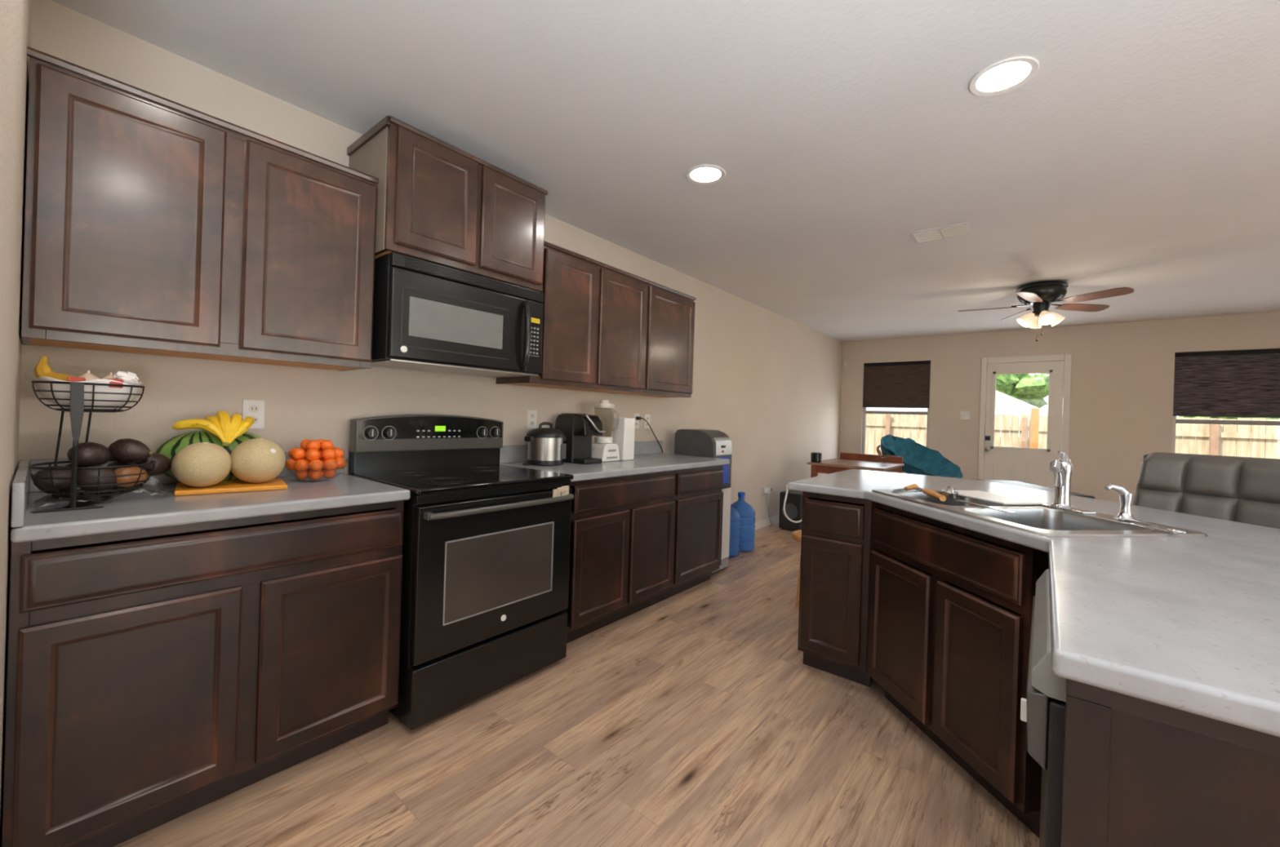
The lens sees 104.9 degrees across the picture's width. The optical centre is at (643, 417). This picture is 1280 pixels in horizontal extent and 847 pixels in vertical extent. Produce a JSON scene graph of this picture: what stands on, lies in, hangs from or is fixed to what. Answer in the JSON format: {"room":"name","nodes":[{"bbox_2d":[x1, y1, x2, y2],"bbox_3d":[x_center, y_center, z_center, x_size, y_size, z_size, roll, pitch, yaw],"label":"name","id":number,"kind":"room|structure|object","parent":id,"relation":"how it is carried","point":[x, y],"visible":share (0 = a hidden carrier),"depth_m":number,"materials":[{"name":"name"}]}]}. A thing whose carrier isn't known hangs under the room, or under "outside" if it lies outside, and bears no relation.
{"room":"kitchen","nodes":[
{"label":"kitchen","id":0,"kind":"room"},
{"bbox_2d":[0,0,31,846],"bbox_3d":[-1.405,-0.065,1.010,1.450,2.460,0.129,2,0,39],"label":"wall","id":1,"kind":"structure","parent":0,"point":[15,15],"depth_m":1.00,"materials":[{"name":"paint"}]},
{"bbox_2d":[17,0,842,522],"bbox_3d":[-0.429,-0.036,3.461,0.140,2.460,11.100,2,0,39],"label":"wall","id":2,"kind":"structure","parent":0,"point":[767,380],"depth_m":2.38,"materials":[{"name":"paint"}]},
{"bbox_2d":[28,450,345,493],"bbox_3d":[-1.629,0.192,1.874,0.018,0.102,0.888,2,0,39],"label":"backsplash","id":3,"kind":"structure","parent":2,"relation":"attached to","point":[162,479],"depth_m":1.73,"materials":[{"name":"grey laminate"}]},
{"bbox_2d":[21,46,378,371],"bbox_3d":[-1.495,-0.600,1.760,0.332,0.778,0.898,2,0,39],"label":"upper cabinet","id":4,"kind":"object","parent":2,"relation":"attached to","point":[154,224],"visible":1,"depth_m":1.56,"materials":[{"name":"brown wood"}]},
{"bbox_2d":[241,400,265,429],"bbox_3d":[-1.556,-0.011,1.963,0.010,0.116,0.072,2,0,39],"label":"wall outlet","id":5,"kind":"object","parent":2,"relation":"attached to","point":[255,409],"visible":0.78,"depth_m":1.97,"materials":[{"name":"white plastic"}]},
{"bbox_2d":[346,115,547,292],"bbox_3d":[-0.917,-0.931,2.378,0.428,0.525,0.805,2,0,39],"label":"upper cabinet","id":6,"kind":"object","parent":2,"relation":"attached to","point":[438,202],"visible":0.94,"depth_m":2.15,"materials":[{"name":"brown wood"}]},
{"bbox_2d":[371,252,543,377],"bbox_3d":[-0.903,-0.443,2.376,0.472,0.435,0.768,2,0,39],"label":"microwave oven","id":7,"kind":"object","parent":6,"relation":"attached to","point":[429,317],"visible":0.99,"depth_m":2.18,"materials":[{"name":"black plastic"}]},
{"bbox_2d":[526,410,537,429],"bbox_3d":[-0.685,0.016,3.029,0.010,0.116,0.072,2,0,39],"label":"wall outlet","id":8,"kind":"object","parent":2,"relation":"attached to","point":[531,415],"visible":0.92,"depth_m":3.02,"materials":[{"name":"white plastic"}]},
{"bbox_2d":[496,240,648,393],"bbox_3d":[-0.403,-0.567,3.097,0.332,0.778,0.972,2,0,39],"label":"upper cabinet","id":9,"kind":"object","parent":2,"relation":"attached to","point":[594,332],"visible":0.74,"depth_m":2.95,"materials":[{"name":"brown wood"}]},
{"bbox_2d":[499,440,662,463],"bbox_3d":[-0.351,0.231,3.439,0.018,0.102,1.595,2,0,39],"label":"backsplash","id":10,"kind":"structure","parent":2,"relation":"attached to","point":[518,453],"depth_m":2.97,"materials":[{"name":"grey laminate"}]},
{"bbox_2d":[617,280,696,397],"bbox_3d":[0.089,-0.551,3.699,0.332,0.778,0.593,2,0,39],"label":"upper cabinet","id":11,"kind":"object","parent":2,"relation":"attached to","point":[670,313],"visible":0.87,"depth_m":3.58,"materials":[{"name":"brown wood"}]},
{"bbox_2d":[754,515,778,530],"bbox_3d":[1.683,1.216,5.973,0.012,0.085,4.190,2,0,39],"label":"baseboard","id":12,"kind":"structure","parent":2,"relation":"attached to","point":[775,519],"depth_m":5.62,"materials":[{"name":"white paint"}]},
{"bbox_2d":[526,458,563,466],"bbox_3d":[-0.574,0.260,2.868,0.208,0.030,0.208,2,0,39],"label":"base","id":13,"kind":"object","parent":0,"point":[535,462],"depth_m":2.78,"materials":[{"name":"plastic"}]},
{"bbox_2d":[112,522,1039,846],"bbox_3d":[1.887,1.319,1.535,6.250,0.100,11.100,2,0,39],"label":"floor","id":14,"kind":"structure","parent":0,"point":[695,717],"depth_m":1.71,"materials":[{"name":"laminate"}]},
{"bbox_2d":[1,500,404,846],"bbox_3d":[-1.420,0.727,1.675,0.622,0.875,0.905,2,0,39],"label":"base cabinet","id":15,"kind":"object","parent":14,"relation":"on","point":[155,677],"visible":0.78,"depth_m":1.38,"materials":[{"name":"brown wood"}]},
{"bbox_2d":[10,450,410,543],"bbox_3d":[-1.391,0.219,1.666,0.654,0.140,0.907,2,0,39],"label":"countertop","id":16,"kind":"structure","parent":15,"relation":"on","point":[131,511],"depth_m":1.44,"materials":[{"name":"grey laminate"}]},
{"bbox_2d":[27,381,155,513],"bbox_3d":[-1.571,0.075,1.414,0.267,0.340,0.247,2,0,39],"label":"fruit stand","id":17,"kind":"object","parent":16,"relation":"on","point":[77,410],"visible":0.8,"depth_m":1.33,"materials":[{"name":"black metal"}]},
{"bbox_2d":[33,466,71,492],"bbox_3d":[-1.602,0.169,1.346,0.081,0.073,0.081,2,0,-23],"label":"avocado","id":18,"kind":"object","parent":17,"relation":"in","point":[41,484],"visible":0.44,"depth_m":1.32,"materials":[{"name":"food"}]},
{"bbox_2d":[33,376,142,408],"bbox_3d":[-1.563,-0.066,1.391,0.202,0.082,0.207,2,0,39],"label":"liner","id":19,"kind":"object","parent":17,"relation":"in","point":[40,386],"visible":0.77,"depth_m":1.34,"materials":[{"name":"white plastic"}]},
{"bbox_2d":[34,356,86,381],"bbox_3d":[-1.584,-0.122,1.344,0.113,0.083,0.040,2,0,-24],"label":"banana","id":20,"kind":"object","parent":19,"relation":"on","point":[42,369],"visible":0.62,"depth_m":1.32,"materials":[{"name":"food"}]},
{"bbox_2d":[31,381,145,412],"bbox_3d":[-1.564,-0.055,1.392,0.215,0.080,0.215,2,0,39],"label":"basket","id":21,"kind":"object","parent":17,"relation":"on","point":[77,392],"depth_m":1.31,"materials":[{"name":"black metal"}]},
{"bbox_2d":[66,442,111,467],"bbox_3d":[-1.587,0.107,1.410,0.081,0.073,0.081,2,0,-35],"label":"avocado","id":22,"kind":"object","parent":17,"relation":"in","point":[90,454],"visible":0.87,"depth_m":1.39,"materials":[{"name":"food"}]},
{"bbox_2d":[27,459,155,497],"bbox_3d":[-1.581,0.178,1.420,0.247,0.090,0.247,2,0,39],"label":"basket","id":23,"kind":"object","parent":17,"relation":"on","point":[73,493],"depth_m":1.35,"materials":[{"name":"black metal"}]},
{"bbox_2d":[76,465,116,491],"bbox_3d":[-1.543,0.173,1.391,0.081,0.073,0.081,2,0,-12],"label":"avocado","id":24,"kind":"object","parent":17,"relation":"in","point":[104,472],"visible":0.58,"depth_m":1.37,"materials":[{"name":"food"}]},
{"bbox_2d":[112,371,139,385],"bbox_3d":[-1.489,-0.111,1.413,0.046,0.042,0.052,2,0,11],"label":"wrapper","id":25,"kind":"object","parent":17,"relation":"in","point":[129,378],"visible":0.87,"depth_m":1.40,"materials":[{"name":"white plastic"}]},
{"bbox_2d":[108,438,152,462],"bbox_3d":[-1.548,0.101,1.480,0.081,0.073,0.081,2,0,23],"label":"avocado","id":26,"kind":"object","parent":17,"relation":"in","point":[128,450],"visible":0.97,"depth_m":1.46,"materials":[{"name":"food"}]},
{"bbox_2d":[115,466,147,487],"bbox_3d":[-1.511,0.175,1.443,0.060,0.060,0.084,2,0,16],"label":"mango","id":27,"kind":"object","parent":17,"relation":"in","point":[131,470],"visible":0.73,"depth_m":1.43,"materials":[{"name":"food"}]},
{"bbox_2d":[105,482,168,499],"bbox_3d":[-1.559,0.207,1.504,0.156,0.071,0.146,2,0,39],"label":"bag","id":28,"kind":"object","parent":16,"relation":"on","point":[143,482],"visible":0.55,"depth_m":1.48,"materials":[{"name":"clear plastic"}]},
{"bbox_2d":[136,453,171,476],"bbox_3d":[-1.550,0.150,1.559,0.081,0.074,0.081,2,0,-40],"label":"avocado","id":29,"kind":"object","parent":28,"relation":"on","point":[163,464],"visible":0.65,"depth_m":1.54,"materials":[{"name":"food"}]},
{"bbox_2d":[153,429,263,481],"bbox_3d":[-1.551,0.143,1.792,0.188,0.204,0.344,2,0,37],"label":"watermelon","id":30,"kind":"object","parent":16,"relation":"on","point":[171,446],"visible":0.32,"depth_m":1.71,"materials":[{"name":"food"}]},
{"bbox_2d":[172,410,254,446],"bbox_3d":[-1.514,0.038,1.742,0.131,0.125,0.224,2,0,39],"label":"banana bunch","id":31,"kind":"object","parent":30,"relation":"on","point":[227,428],"visible":1,"depth_m":1.72,"materials":[{"name":"food"}]},
{"bbox_2d":[173,478,287,496],"bbox_3d":[-1.434,0.241,1.718,0.290,0.016,0.220,2,0,-42],"label":"cutting board","id":32,"kind":"object","parent":16,"relation":"on","point":[237,486],"visible":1,"depth_m":1.66,"materials":[{"name":"wood"}]},
{"bbox_2d":[170,442,231,487],"bbox_3d":[-1.462,0.157,1.630,0.148,0.149,0.151,2,0,39],"label":"cantaloupe","id":33,"kind":"object","parent":32,"relation":"on","point":[199,464],"visible":1,"depth_m":1.58,"materials":[{"name":"food"}]},
{"bbox_2d":[230,438,285,483],"bbox_3d":[-1.374,0.155,1.752,0.158,0.159,0.161,2,0,39],"label":"cantaloupe","id":34,"kind":"object","parent":32,"relation":"on","point":[259,460],"visible":0.96,"depth_m":1.70,"materials":[{"name":"beige food"}]},
{"bbox_3d":[-1.309,0.210,1.968,0.222,0.085,0.222,2,0,39],"label":"fruit bowl","id":35,"kind":"object","parent":16,"relation":"on","visible":0},
{"bbox_2d":[284,458,296,470],"bbox_3d":[-1.359,0.183,1.906,0.048,0.047,0.048,2,0,-31],"label":"orange","id":36,"kind":"object","parent":35,"relation":"in","point":[289,464],"visible":0.64,"depth_m":1.89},
{"bbox_2d":[291,448,306,460],"bbox_3d":[-1.333,0.144,1.903,0.048,0.047,0.048,2,0,-32],"label":"orange","id":37,"kind":"object","parent":36,"relation":"on","point":[297,454],"visible":0.94,"depth_m":1.89,"materials":[{"name":"food"}]},
{"bbox_2d":[293,459,308,471],"bbox_3d":[-1.313,0.185,1.888,0.048,0.047,0.048,2,0,12],"label":"orange","id":38,"kind":"object","parent":35,"relation":"in","point":[301,465],"visible":0.99,"depth_m":1.87,"materials":[{"name":"food"}]},
{"bbox_2d":[295,469,309,479],"bbox_3d":[-1.333,0.220,1.923,0.048,0.047,0.048,2,0,28],"label":"orange","id":39,"kind":"object","parent":35,"relation":"in","point":[304,474],"visible":0.68,"depth_m":1.91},
{"bbox_2d":[308,459,323,471],"bbox_3d":[-1.265,0.186,1.900,0.048,0.047,0.048,2,0,27],"label":"orange","id":40,"kind":"object","parent":35,"relation":"in","point":[315,464],"visible":1,"depth_m":1.89,"materials":[{"name":"food"}]},
{"bbox_2d":[305,448,319,461],"bbox_3d":[-1.280,0.146,1.903,0.048,0.048,0.047,2,0,33],"label":"orange","id":41,"kind":"object","parent":40,"relation":"on","point":[311,455],"visible":0.98,"depth_m":1.89,"materials":[{"name":"food"}]},
{"bbox_2d":[308,469,323,479],"bbox_3d":[-1.283,0.222,1.925,0.048,0.048,0.048,2,0,1],"label":"orange","id":42,"kind":"object","parent":35,"relation":"in","point":[315,475],"visible":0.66,"depth_m":1.91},
{"bbox_3d":[-1.290,0.183,1.930,0.049,0.047,0.049,-8,-13,16],"label":"orange","id":43,"kind":"object","parent":42,"relation":"on","visible":0},
{"bbox_2d":[306,440,320,450],"bbox_3d":[-1.298,0.113,1.935,0.047,0.047,0.048,2,0,18],"label":"orange","id":44,"kind":"object","parent":43,"relation":"on","point":[313,444],"visible":0.73,"depth_m":1.92,"materials":[{"name":"food"}]},
{"bbox_2d":[323,458,337,471],"bbox_3d":[-1.234,0.187,1.939,0.047,0.047,0.048,2,0,29],"label":"orange","id":45,"kind":"object","parent":35,"relation":"in","point":[328,464],"visible":1,"depth_m":1.92,"materials":[{"name":"food"}]},
{"bbox_2d":[321,448,336,460],"bbox_3d":[-1.242,0.147,1.941,0.048,0.047,0.048,2,0,-9],"label":"orange","id":46,"kind":"object","parent":45,"relation":"on","point":[327,454],"visible":0.98,"depth_m":1.93,"materials":[{"name":"food"}]},
{"bbox_2d":[348,414,573,730],"bbox_3d":[-0.827,0.588,2.284,0.716,1.188,0.762,2,0,39],"label":"electric range","id":47,"kind":"object","parent":14,"relation":"on","point":[486,542],"visible":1,"depth_m":2.08,"materials":[{"name":"black metal"}]},
{"bbox_2d":[353,464,573,495],"bbox_3d":[-0.810,0.276,2.278,0.605,0.022,0.762,2,0,39],"label":"cooktop","id":48,"kind":"object","parent":47,"relation":"in","point":[434,479],"depth_m":2.18,"materials":[{"name":"black glass"}]},
{"bbox_2d":[552,485,568,497],"bbox_3d":[-0.386,0.359,2.313,0.018,0.065,0.095,2,0,39],"label":"child lock","id":49,"kind":"object","parent":47,"relation":"attached to","point":[563,491],"visible":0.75,"depth_m":2.31,"materials":[{"name":"beige plastic"}]},
{"bbox_2d":[562,470,675,643],"bbox_3d":[-0.332,0.760,3.007,0.622,0.875,0.965,2,0,39],"label":"base cabinet","id":50,"kind":"object","parent":14,"relation":"on","point":[623,528],"visible":0.6,"depth_m":2.78,"materials":[{"name":"brown wood"}]},
{"bbox_2d":[499,440,729,481],"bbox_3d":[-0.108,0.258,3.240,0.649,0.140,1.595,2,0,39],"label":"countertop","id":51,"kind":"structure","parent":50,"relation":"on","point":[648,458],"depth_m":2.96,"materials":[{"name":"grey laminate"}]},
{"bbox_2d":[524,422,566,466],"bbox_3d":[-0.568,0.152,2.869,0.234,0.246,0.220,2,0,-7],"label":"pressure cooker","id":52,"kind":"object","parent":51,"relation":"on","point":[545,446],"visible":0.99,"depth_m":2.78,"materials":[{"name":"silver metal"}]},
{"bbox_2d":[555,413,605,464],"bbox_3d":[-0.395,0.130,3.061,0.287,0.302,0.171,2,0,39],"label":"coffee maker","id":53,"kind":"object","parent":51,"relation":"on","point":[578,429],"visible":0.97,"depth_m":3.00,"materials":[{"name":"black plastic"}]},
{"bbox_2d":[573,457,601,464],"bbox_3d":[-0.344,0.268,3.016,0.110,0.028,0.150,2,0,39],"label":"drip tray","id":54,"kind":"object","parent":53,"relation":"on","point":[575,460],"depth_m":2.98,"materials":[{"name":"black plastic"}]},
{"bbox_2d":[591,400,619,462],"bbox_3d":[-0.251,0.087,3.231,0.164,0.395,0.191,2,0,39],"label":"blender","id":55,"kind":"object","parent":51,"relation":"on","point":[603,448],"visible":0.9,"depth_m":3.17,"materials":[{"name":"white plastic"}]},
{"bbox_2d":[594,436,612,443],"bbox_3d":[-0.262,0.150,3.223,0.120,0.040,0.120,2,0,39],"label":"blender collar","id":56,"kind":"object","parent":55,"relation":"on","point":[597,439],"depth_m":3.17,"materials":[{"name":"white plastic"}]},
{"bbox_2d":[594,400,614,408],"bbox_3d":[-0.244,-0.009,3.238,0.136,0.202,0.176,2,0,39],"label":"lid","id":57,"kind":"object","parent":55,"relation":"on","point":[603,403],"depth_m":3.18,"materials":[{"name":"beige plastic"}]},
{"bbox_2d":[613,417,635,460],"bbox_3d":[-0.134,0.146,3.332,0.110,0.285,0.110,2,0,39],"label":"canister","id":58,"kind":"object","parent":51,"relation":"on","point":[624,428],"visible":0.85,"depth_m":3.29,"materials":[{"name":"plastic"}]},
{"bbox_2d":[662,465,723,600],"bbox_3d":[0.165,0.775,3.615,0.622,0.875,0.600,2,0,39],"label":"base cabinet","id":59,"kind":"object","parent":14,"relation":"on","point":[699,495],"visible":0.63,"depth_m":3.40,"materials":[{"name":"brown wood"}]},
{"bbox_2d":[674,429,732,573],"bbox_3d":[0.483,0.652,3.987,0.400,1.100,0.285,2,0,39],"label":"water cooler","id":60,"kind":"object","parent":14,"relation":"on","point":[707,443],"visible":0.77,"depth_m":3.90,"materials":[{"name":"grey plastic"}]},
{"bbox_2d":[728,505,740,557],"bbox_3d":[0.732,0.963,4.399,0.266,0.533,0.266,2,0,39],"label":"water bottle","id":61,"kind":"object","parent":14,"relation":"on","point":[735,517],"visible":0.23,"depth_m":4.29,"materials":[{"name":"blue plastic"}]},
{"bbox_2d":[730,492,755,551],"bbox_3d":[0.910,0.969,4.602,0.266,0.533,0.266,2,0,39],"label":"water bottle","id":62,"kind":"object","parent":14,"relation":"on","point":[747,535],"visible":0.68,"depth_m":4.49,"materials":[{"name":"blue plastic"}]},
{"bbox_2d":[778,489,802,531],"bbox_3d":[1.700,1.050,5.523,0.260,0.420,0.292,2,0,39],"label":"floor speaker","id":63,"kind":"object","parent":14,"relation":"on","point":[793,504],"visible":0.77,"depth_m":5.42,"materials":[{"name":"black plastic"}]},
{"bbox_2d":[791,529,801,608],"bbox_3d":[1.137,1.012,3.253,0.310,0.466,0.310,2,0,22],"label":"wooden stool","id":64,"kind":"object","parent":14,"relation":"on","point":[797,535],"visible":0.18,"depth_m":3.20,"materials":[{"name":"wood"}]},
{"bbox_2d":[797,491,871,687],"bbox_3d":[1.069,0.805,2.525,0.315,0.875,0.622,2,0,39],"label":"base cabinet","id":65,"kind":"object","parent":14,"relation":"on","point":[836,531],"visible":0.73,"depth_m":2.29,"materials":[{"name":"brown wood"}]},
{"bbox_2d":[807,458,904,477],"bbox_3d":[2.418,0.902,5.606,0.800,0.760,0.920,2,0,39],"label":"wooden table","id":66,"kind":"object","parent":14,"relation":"on","point":[832,465],"visible":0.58,"depth_m":5.42,"materials":[{"name":"brown wood"}]},
{"bbox_2d":[810,452,822,462],"bbox_3d":[1.943,0.452,5.528,0.116,0.108,0.116,2,0,39],"label":"canister","id":67,"kind":"object","parent":66,"relation":"on","point":[815,457],"visible":1,"depth_m":5.48,"materials":[{"name":"metal"}]},
{"bbox_2d":[840,452,902,463],"bbox_3d":[2.641,0.871,5.877,0.720,0.835,0.480,2,0,39],"label":"wooden chair","id":68,"kind":"object","parent":14,"relation":"on","point":[876,458],"visible":0.16,"depth_m":6.01,"materials":[{"name":"red wood"}]},
{"bbox_2d":[876,434,963,478],"bbox_3d":[3.481,0.776,6.232,0.957,1.078,1.003,2,0,39],"label":"papasan chair","id":69,"kind":"object","parent":14,"relation":"on","point":[917,459],"visible":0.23,"depth_m":6.47,"materials":[{"name":"teal fabric"}]},
{"bbox_2d":[866,501,1048,838],"bbox_3d":[1.347,0.814,1.852,0.623,0.875,0.785,2,0,-8],"label":"base cabinet","id":70,"kind":"object","parent":14,"relation":"on","point":[949,613],"visible":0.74,"depth_m":1.66,"materials":[{"name":"brown wood"}]},
{"bbox_2d":[977,479,1095,498],"bbox_3d":[2.894,0.911,3.707,0.320,0.775,0.840,2,0,7],"label":"table","id":71,"kind":"object","parent":14,"relation":"on","point":[1015,483],"visible":0.06,"depth_m":3.75,"materials":[{"name":"plastic"}]},
{"bbox_2d":[1020,568,1066,846],"bbox_3d":[1.034,0.812,0.837,0.632,0.862,0.600,2,0,39],"label":"dishwasher","id":72,"kind":"object","parent":14,"relation":"on","point":[1043,708],"visible":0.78,"depth_m":0.78,"materials":[{"name":"grey plastic"}]},
{"bbox_2d":[1061,679,1279,846],"bbox_3d":[0.815,0.798,0.491,0.615,0.875,0.024,2,0,39],"label":"peninsula end panel","id":73,"kind":"object","parent":14,"relation":"on","point":[1138,772],"visible":0.8,"depth_m":0.62,"materials":[{"name":"brown wood"}]},
{"bbox_2d":[1132,452,1279,528],"bbox_3d":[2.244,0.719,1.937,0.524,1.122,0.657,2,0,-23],"label":"sofa","id":74,"kind":"object","parent":14,"relation":"on","point":[1242,490],"visible":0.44,"depth_m":2.06,"materials":[{"name":"grey leather"}]},
{"bbox_3d":[1.142,0.808,1.624,1.562,0.874,2.105,2,0,39],"label":"panel","id":75,"kind":"object","parent":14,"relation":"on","visible":0},
{"bbox_2d":[787,468,1279,737],"bbox_3d":[1.209,0.352,1.734,1.640,0.038,2.487,2,0,39],"label":"countertop","id":76,"kind":"structure","parent":75,"relation":"on","point":[1191,624],"depth_m":0.87,"materials":[{"name":"grey laminate"}]},
{"bbox_2d":[871,489,1208,553],"bbox_3d":[1.327,0.428,1.807,0.555,0.196,0.833,2,0,-8],"label":"sink","id":77,"kind":"object","parent":76,"relation":"in","point":[1040,520],"visible":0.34,"depth_m":1.75,"materials":[{"name":"metal"}]},
{"bbox_2d":[914,487,946,501],"bbox_3d":[1.189,0.313,2.056,0.036,0.026,0.335,2,0,12],"label":"spatula","id":78,"kind":"object","parent":77,"relation":"on","point":[929,492],"visible":0.88,"depth_m":1.97,"materials":[{"name":"brown wood"}]},
{"bbox_2d":[940,485,959,498],"bbox_3d":[1.194,0.291,1.917,0.060,0.046,0.060,2,0,-8],"label":"strainer","id":79,"kind":"object","parent":77,"relation":"on","point":[948,494],"visible":0.95,"depth_m":1.90,"materials":[{"name":"metal"}]},
{"bbox_2d":[940,490,959,498],"bbox_3d":[1.194,0.302,1.917,0.060,0.024,0.060,2,0,-8],"label":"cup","id":80,"kind":"object","parent":79,"relation":"on","point":[948,494],"depth_m":1.90,"materials":[{"name":"metal"}]},
{"bbox_2d":[890,491,1035,534],"bbox_3d":[1.274,0.426,1.994,0.402,0.196,0.350,2,0,-8],"label":"basin","id":81,"kind":"object","parent":77,"relation":"in","point":[1024,515],"depth_m":1.82,"materials":[{"name":"silver metal"}]},
{"bbox_2d":[955,500,1015,513],"bbox_3d":[1.236,0.323,1.787,0.024,0.004,0.242,2,0,-8],"label":"table knife","id":82,"kind":"object","parent":77,"relation":"on","point":[962,501],"visible":1,"depth_m":1.77,"materials":[{"name":"silver metal"}]},
{"bbox_2d":[942,489,1044,505],"bbox_3d":[1.422,0.328,2.018,0.180,0.008,0.320,2,0,-8],"label":"cutting board","id":83,"kind":"object","parent":77,"relation":"on","point":[982,495],"visible":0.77,"depth_m":1.96,"materials":[{"name":"white plastic"}]},
{"bbox_2d":[960,507,1153,553],"bbox_3d":[1.326,0.428,1.612,0.402,0.196,0.350,2,0,-8],"label":"basin","id":84,"kind":"object","parent":77,"relation":"in","point":[1083,525],"depth_m":1.70,"materials":[{"name":"silver metal"}]},
{"bbox_2d":[1104,483,1136,521],"bbox_3d":[1.546,0.276,1.594,0.092,0.121,0.052,2,0,-8],"label":"sprayer","id":85,"kind":"object","parent":77,"relation":"on","point":[1126,498],"visible":0.86,"depth_m":1.59,"materials":[{"name":"silver metal"}]},
{"bbox_2d":[1123,520,1186,533],"bbox_3d":[1.527,0.327,1.480,0.027,0.013,0.168,2,0,-5],"label":"spoon","id":86,"kind":"object","parent":77,"relation":"on","point":[1173,531],"visible":1,"depth_m":1.46,"materials":[{"name":"silver metal"}]},
{"bbox_2d":[1040,450,1096,514],"bbox_3d":[1.496,0.229,1.806,0.168,0.212,0.200,2,0,-8],"label":"kitchen faucet","id":87,"kind":"object","parent":76,"relation":"on","point":[1062,468],"visible":0.94,"depth_m":1.79,"materials":[{"name":"silver metal"}]},
{"bbox_2d":[50,0,1279,342],"bbox_3d":[1.968,-1.250,1.533,6.250,0.120,11.100,2,0,39],"label":"ceiling","id":88,"kind":"structure","parent":0,"point":[1141,152],"depth_m":2.05,"materials":[{"name":"paint"}]},
{"bbox_2d":[685,164,725,184],"bbox_3d":[0.318,-1.238,2.513,0.204,0.008,0.204,2,0,39],"label":"recessed light","id":89,"kind":"object","parent":88,"relation":"in","point":[706,174],"visible":1,"depth_m":2.51,"materials":[{"name":"white plastic"}]},
{"bbox_2d":[908,222,973,244],"bbox_3d":[1.925,-1.186,3.181,0.330,0.012,0.230,2,0,39],"label":"ceiling vent","id":90,"kind":"object","parent":88,"relation":"in","point":[962,228],"visible":1,"depth_m":3.16,"materials":[{"name":"metal"}]},
{"bbox_2d":[968,56,1039,96],"bbox_3d":[1.277,-1.207,1.746,0.204,0.008,0.204,2,0,39],"label":"recessed light","id":91,"kind":"object","parent":88,"relation":"in","point":[1008,74],"visible":1,"depth_m":1.74,"materials":[{"name":"white plastic"}]},
{"bbox_2d":[957,280,1134,342],"bbox_3d":[3.405,-0.898,4.259,1.154,0.493,1.161,2,0,39],"label":"ceiling fan","id":92,"kind":"object","parent":88,"relation":"hanging from","point":[1039,295],"visible":1,"depth_m":4.17,"materials":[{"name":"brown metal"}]},
{"bbox_2d":[839,311,1279,505],"bbox_3d":[5.445,0.147,5.723,6.100,2.460,0.140,2,0,39],"label":"wall","id":93,"kind":"structure","parent":0,"point":[1122,395],"depth_m":5.78,"materials":[{"name":"paint"}]},
{"bbox_2d":[862,407,928,453],"bbox_3d":[3.666,-0.038,7.161,0.925,1.525,0.150,2,0,39],"label":"window","id":94,"kind":"structure","parent":93,"relation":"in","point":[865,411],"depth_m":7.25,"materials":[{"name":"beige plastic"}]},
{"bbox_2d":[862,360,930,408],"bbox_3d":[3.665,-0.467,7.144,0.879,0.663,0.045,2,0,39],"label":"woven shade","id":95,"kind":"object","parent":93,"relation":"attached to","point":[904,384],"visible":1,"depth_m":7.12,"materials":[{"name":"brown fabric"}]},
{"bbox_2d":[977,354,1071,488],"bbox_3d":[4.771,0.293,6.196,0.895,2.125,0.173,2,0,39],"label":"door","id":96,"kind":"structure","parent":93,"relation":"in","point":[1027,465],"depth_m":6.15,"materials":[{"name":"white paint"}]},
{"bbox_2d":[1171,416,1279,453],"bbox_3d":[6.496,0.066,4.847,1.810,1.500,0.150,2,0,39],"label":"window","id":97,"kind":"structure","parent":93,"relation":"in","point":[1175,421],"depth_m":5.22,"materials":[{"name":"beige plastic"}]},
{"bbox_2d":[1173,348,1279,417],"bbox_3d":[6.494,-0.336,4.829,1.764,0.693,0.045,2,0,39],"label":"woven shade","id":98,"kind":"object","parent":93,"relation":"attached to","point":[1236,383],"visible":1,"depth_m":5.14,"materials":[{"name":"black fabric"}]},
{"label":"outside","id":99,"kind":"structure","parent":0,"visible":0},
{"bbox_3d":[16.727,1.971,20.463,55.000,0.200,36.990,2,0,39],"label":"ground","id":100,"kind":"structure","parent":99,"visible":0},
{"bbox_2d":[866,391,1048,449],"bbox_3d":[10.486,-0.101,19.148,9.700,3.550,7.000,2,0,39],"label":"house","id":101,"kind":"structure","parent":100,"relation":"on","point":[1005,404],"depth_m":14.48,"materials":[{"name":"metal"}]},
{"bbox_2d":[995,363,1064,408],"bbox_3d":[18.741,-2.038,24.717,6.141,7.958,6.728,2,0,-2],"label":"leafy tree","id":102,"kind":"object","parent":100,"relation":"on","point":[1029,388],"visible":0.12,"depth_m":22.29,"materials":[{"name":"green plant"}]},
{"bbox_2d":[1029,408,1039,448],"bbox_3d":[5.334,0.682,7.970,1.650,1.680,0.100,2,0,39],"label":"fence post","id":103,"kind":"object","parent":100,"relation":"on","point":[1034,420],"visible":0.23,"depth_m":7.44,"materials":[{"name":"brown wood"}]},
{"bbox_2d":[865,413,1279,459],"bbox_3d":[7.165,0.757,9.518,20.010,1.642,0.118,2,0,39],"label":"wooden fence","id":104,"kind":"object","parent":100,"relation":"on","point":[1205,442],"visible":0.05,"depth_m":8.14,"materials":[{"name":"brown wood"}]},
{"bbox_2d":[1178,416,1279,457],"bbox_3d":[21.971,-1.422,16.970,7.312,6.948,7.349,2,0,-28],"label":"leafy tree","id":105,"kind":"object","parent":100,"relation":"on","point":[1223,418],"visible":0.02,"depth_m":16.97,"materials":[{"name":"green plant"}]},
{"label":"orange","id":106,"kind":"object","parent":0,"visible":0},
{"bbox_2d":[320,440,333,450],"bbox_3d":[-1.273,0.114,1.975,0.048,0.047,0.048,2,0,36],"label":"orange","id":107,"kind":"object","parent":106,"relation":"on","point":[325,444],"visible":0.79,"depth_m":1.96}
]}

